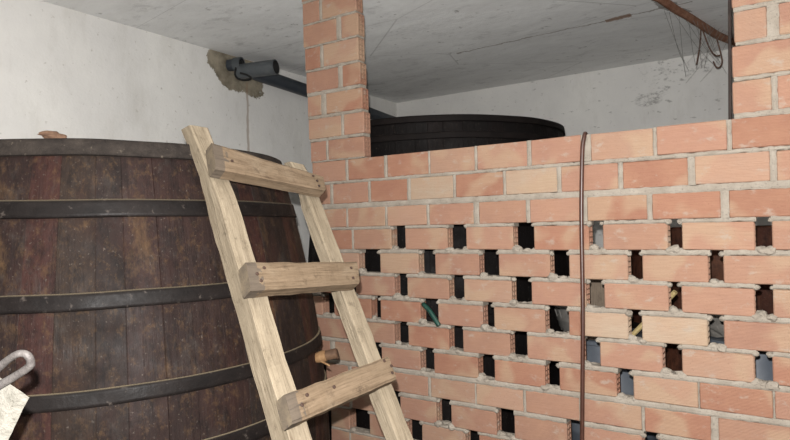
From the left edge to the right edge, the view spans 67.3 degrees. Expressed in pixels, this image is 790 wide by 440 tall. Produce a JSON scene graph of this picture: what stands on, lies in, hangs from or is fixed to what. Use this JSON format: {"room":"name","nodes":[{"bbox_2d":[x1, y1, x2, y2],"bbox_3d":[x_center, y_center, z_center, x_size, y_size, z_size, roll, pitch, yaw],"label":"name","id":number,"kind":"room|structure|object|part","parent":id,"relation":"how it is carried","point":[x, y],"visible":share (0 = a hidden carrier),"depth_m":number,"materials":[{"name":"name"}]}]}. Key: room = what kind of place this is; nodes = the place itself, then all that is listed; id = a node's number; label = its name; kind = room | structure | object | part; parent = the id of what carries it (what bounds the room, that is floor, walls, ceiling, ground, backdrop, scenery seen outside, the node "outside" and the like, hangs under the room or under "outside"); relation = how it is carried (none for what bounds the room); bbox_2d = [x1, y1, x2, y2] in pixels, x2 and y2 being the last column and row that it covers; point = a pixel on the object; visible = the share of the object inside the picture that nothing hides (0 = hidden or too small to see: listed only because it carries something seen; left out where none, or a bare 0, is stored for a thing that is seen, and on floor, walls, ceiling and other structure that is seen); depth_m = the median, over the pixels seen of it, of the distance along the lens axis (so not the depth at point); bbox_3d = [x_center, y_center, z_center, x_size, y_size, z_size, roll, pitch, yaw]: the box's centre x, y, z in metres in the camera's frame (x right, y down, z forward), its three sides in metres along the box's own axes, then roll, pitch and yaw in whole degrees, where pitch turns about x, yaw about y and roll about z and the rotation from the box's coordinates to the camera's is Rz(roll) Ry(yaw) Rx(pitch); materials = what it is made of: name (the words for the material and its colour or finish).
{"room":"wine cellar","nodes":[
{"label":"wine cellar","id":0,"kind":"room"},
{"bbox_2d":[0,0,396,262],"bbox_3d":[-2.102,0.046,3.881,0.200,2.790,7.870,-2,-1,34],"label":"wall","id":1,"kind":"structure","parent":0,"point":[71,73],"depth_m":4.12,"materials":[{"name":"white paint"}]},
{"bbox_2d":[226,57,394,119],"bbox_3d":[-0.524,-1.191,5.763,0.433,0.292,2.561,-2,-1,34],"label":"drain pipe","id":2,"kind":"object","parent":1,"relation":"attached to","point":[267,71],"visible":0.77,"depth_m":4.84,"materials":[{"name":"grey plastic"}]},
{"bbox_2d":[41,0,734,102],"bbox_3d":[0.151,-1.495,2.373,5.700,0.150,7.870,-2,-1,34],"label":"ceiling","id":3,"kind":"structure","parent":0,"point":[415,49],"depth_m":4.45,"materials":[{"name":"white paint"}]},
{"bbox_2d":[653,0,735,67],"bbox_3d":[2.055,-1.297,4.207,2.400,0.300,0.178,-1,-1,-42],"label":"bar","id":4,"kind":"object","parent":3,"relation":"hanging from","point":[671,6],"visible":0.94,"depth_m":4.27,"materials":[{"name":"metal"}]},
{"bbox_2d":[664,11,727,81],"bbox_3d":[2.271,-1.258,4.386,0.357,0.285,1.270,-2,-1,34],"label":"hanging cobweb","id":5,"kind":"object","parent":4,"relation":"hanging from","point":[664,11],"visible":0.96,"depth_m":4.38},
{"bbox_2d":[302,0,789,439],"bbox_3d":[1.087,-0.047,2.348,3.791,2.797,0.091,-2,-1,34],"label":"wall partition","id":6,"kind":"structure","parent":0,"point":[717,177],"depth_m":2.54,"materials":[{"name":"brick"}]},
{"bbox_2d":[421,302,440,326],"bbox_3d":[0.151,0.450,3.010,0.056,0.148,0.301,-1,-1,-19],"label":"garden hose","id":7,"kind":"object","parent":6,"relation":"attached to","point":[425,306],"visible":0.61,"depth_m":2.91,"materials":[{"name":"green rubber"}]},
{"bbox_2d":[579,131,587,439],"bbox_3d":[0.822,0.485,2.541,0.069,1.723,0.133,-2,-1,34],"label":"hose","id":8,"kind":"object","parent":6,"relation":"hanging from","point":[584,135],"visible":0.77,"depth_m":2.49,"materials":[{"name":"brown rubber"}]},
{"bbox_2d":[728,0,731,119],"bbox_3d":[1.272,-0.910,2.258,0.036,1.071,0.012,-2,-1,21],"label":"steel post","id":9,"kind":"object","parent":6,"relation":"on","point":[729,1],"visible":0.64,"depth_m":2.25,"materials":[{"name":"grey metal"}]},
{"bbox_2d":[396,50,771,247],"bbox_3d":[2.311,-0.043,5.550,5.300,2.790,0.200,-2,-1,34],"label":"wall","id":10,"kind":"structure","parent":0,"point":[647,95],"depth_m":5.59,"materials":[{"name":"white paint"}]},
{"bbox_3d":[0.221,1.419,2.342,5.700,0.100,7.870,-2,-1,34],"label":"floor","id":11,"kind":"structure","parent":0,"visible":0},
{"bbox_2d":[0,350,34,439],"bbox_3d":[-1.007,0.782,1.029,0.882,1.195,0.129,-1,-1,3],"label":"concrete post","id":12,"kind":"object","parent":11,"relation":"on","point":[13,401],"visible":1,"depth_m":0.98,"materials":[{"name":"concrete"}]},
{"bbox_3d":[-1.022,0.782,1.030,0.849,1.195,0.106,-1,-1,1],"label":"post","id":13,"kind":"part","parent":12,"relation":"part of","materials":[{"name":"concrete"}]},
{"bbox_2d":[0,138,338,439],"bbox_3d":[-1.144,0.584,2.424,1.761,1.638,1.761,-2,-1,34],"label":"wine vat","id":14,"kind":"object","parent":11,"relation":"on","point":[113,279],"visible":0.73,"depth_m":1.75,"materials":[{"name":"brown wood"}]},
{"bbox_2d":[37,130,66,137],"bbox_3d":[-1.027,-0.254,1.776,0.086,0.027,0.034,-1,-1,-11],"label":"shard","id":15,"kind":"object","parent":14,"relation":"on","point":[45,134],"visible":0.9,"depth_m":1.77},
{"bbox_2d":[315,348,338,365],"bbox_3d":[-0.282,0.540,2.346,0.118,0.067,0.081,-2,-1,34],"label":"tap","id":16,"kind":"object","parent":14,"relation":"on","point":[322,356],"depth_m":2.33,"materials":[{"name":"brown wood"}]},
{"bbox_2d":[181,125,412,439],"bbox_3d":[-0.129,0.541,1.651,0.459,1.737,1.244,-1,-1,-40],"label":"ladder","id":17,"kind":"object","parent":11,"relation":"on","point":[287,409],"visible":1,"depth_m":1.77,"materials":[{"name":"brown wood"}]},
{"bbox_3d":[-0.268,0.543,1.536,0.098,1.737,1.244,-1,-1,-40],"label":"rail","id":18,"kind":"part","parent":17,"relation":"part of","materials":[{"name":"brown wood"}]},
{"bbox_3d":[-0.014,0.581,1.760,0.086,1.617,1.159,-1,-1,-37],"label":"rail","id":19,"kind":"part","parent":17,"relation":"part of","materials":[{"name":"brown wood"}]},
{"bbox_2d":[308,114,569,439],"bbox_3d":[0.330,0.395,4.233,1.928,1.982,1.928,-2,-1,34],"label":"wine vat","id":20,"kind":"object","parent":11,"relation":"on","point":[419,133],"visible":0.13,"depth_m":3.39,"materials":[{"name":"black wood"}]},
{"bbox_2d":[563,328,657,439],"bbox_3d":[1.184,0.991,3.267,0.510,0.730,0.510,-2,-1,34],"label":"drum","id":21,"kind":"object","parent":11,"relation":"on","point":[592,347],"visible":0.09,"depth_m":3.07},
{"bbox_2d":[554,306,568,331],"bbox_3d":[1.060,0.557,3.371,0.300,0.144,0.294,-2,-1,34],"label":"bucket","id":22,"kind":"object","parent":21,"relation":"on","point":[562,315],"visible":0.22,"depth_m":3.32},
{"bbox_2d":[587,279,604,339],"bbox_3d":[1.049,0.415,3.104,0.116,0.417,0.048,-2,-1,34],"label":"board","id":23,"kind":"object","parent":21,"relation":"on","point":[596,288],"visible":0.09,"depth_m":3.09,"materials":[{"name":"grey wood"}]},
{"bbox_3d":[1.176,0.639,3.270,0.500,0.026,0.500,-2,-1,34],"label":"lid","id":24,"kind":"part","parent":21,"relation":"part of","materials":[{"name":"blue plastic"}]},
{"bbox_2d":[632,290,676,335],"bbox_3d":[0.854,0.823,2.829,0.023,1.057,1.057,-1,-1,-34],"label":"stick","id":25,"kind":"object","parent":11,"relation":"on","point":[638,328],"visible":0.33,"depth_m":2.53,"materials":[{"name":"yellow wood"}]},
{"bbox_2d":[630,225,773,370],"bbox_3d":[2.100,0.690,3.664,1.336,1.295,1.334,-2,-1,34],"label":"wine cask","id":26,"kind":"object","parent":11,"relation":"on","point":[764,295],"visible":0.07,"depth_m":3.30,"materials":[{"name":"red wood"}]},
{"bbox_2d":[710,336,772,380],"bbox_3d":[1.710,0.946,2.832,0.490,0.785,0.490,-2,-1,34],"label":"drum","id":27,"kind":"object","parent":11,"relation":"on","point":[763,364],"visible":0.07,"depth_m":2.62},
{"bbox_2d":[709,314,723,337],"bbox_3d":[1.556,0.471,2.827,0.251,0.166,0.182,-2,-1,34],"label":"stone","id":28,"kind":"object","parent":27,"relation":"on","point":[716,327],"visible":0.15,"depth_m":2.77,"materials":[{"name":"grey stone"}]},
{"bbox_3d":[1.701,0.567,2.836,0.480,0.026,0.480,-2,-1,34],"label":"lid","id":29,"kind":"part","parent":27,"relation":"part of","materials":[{"name":"blue plastic"}]}
]}

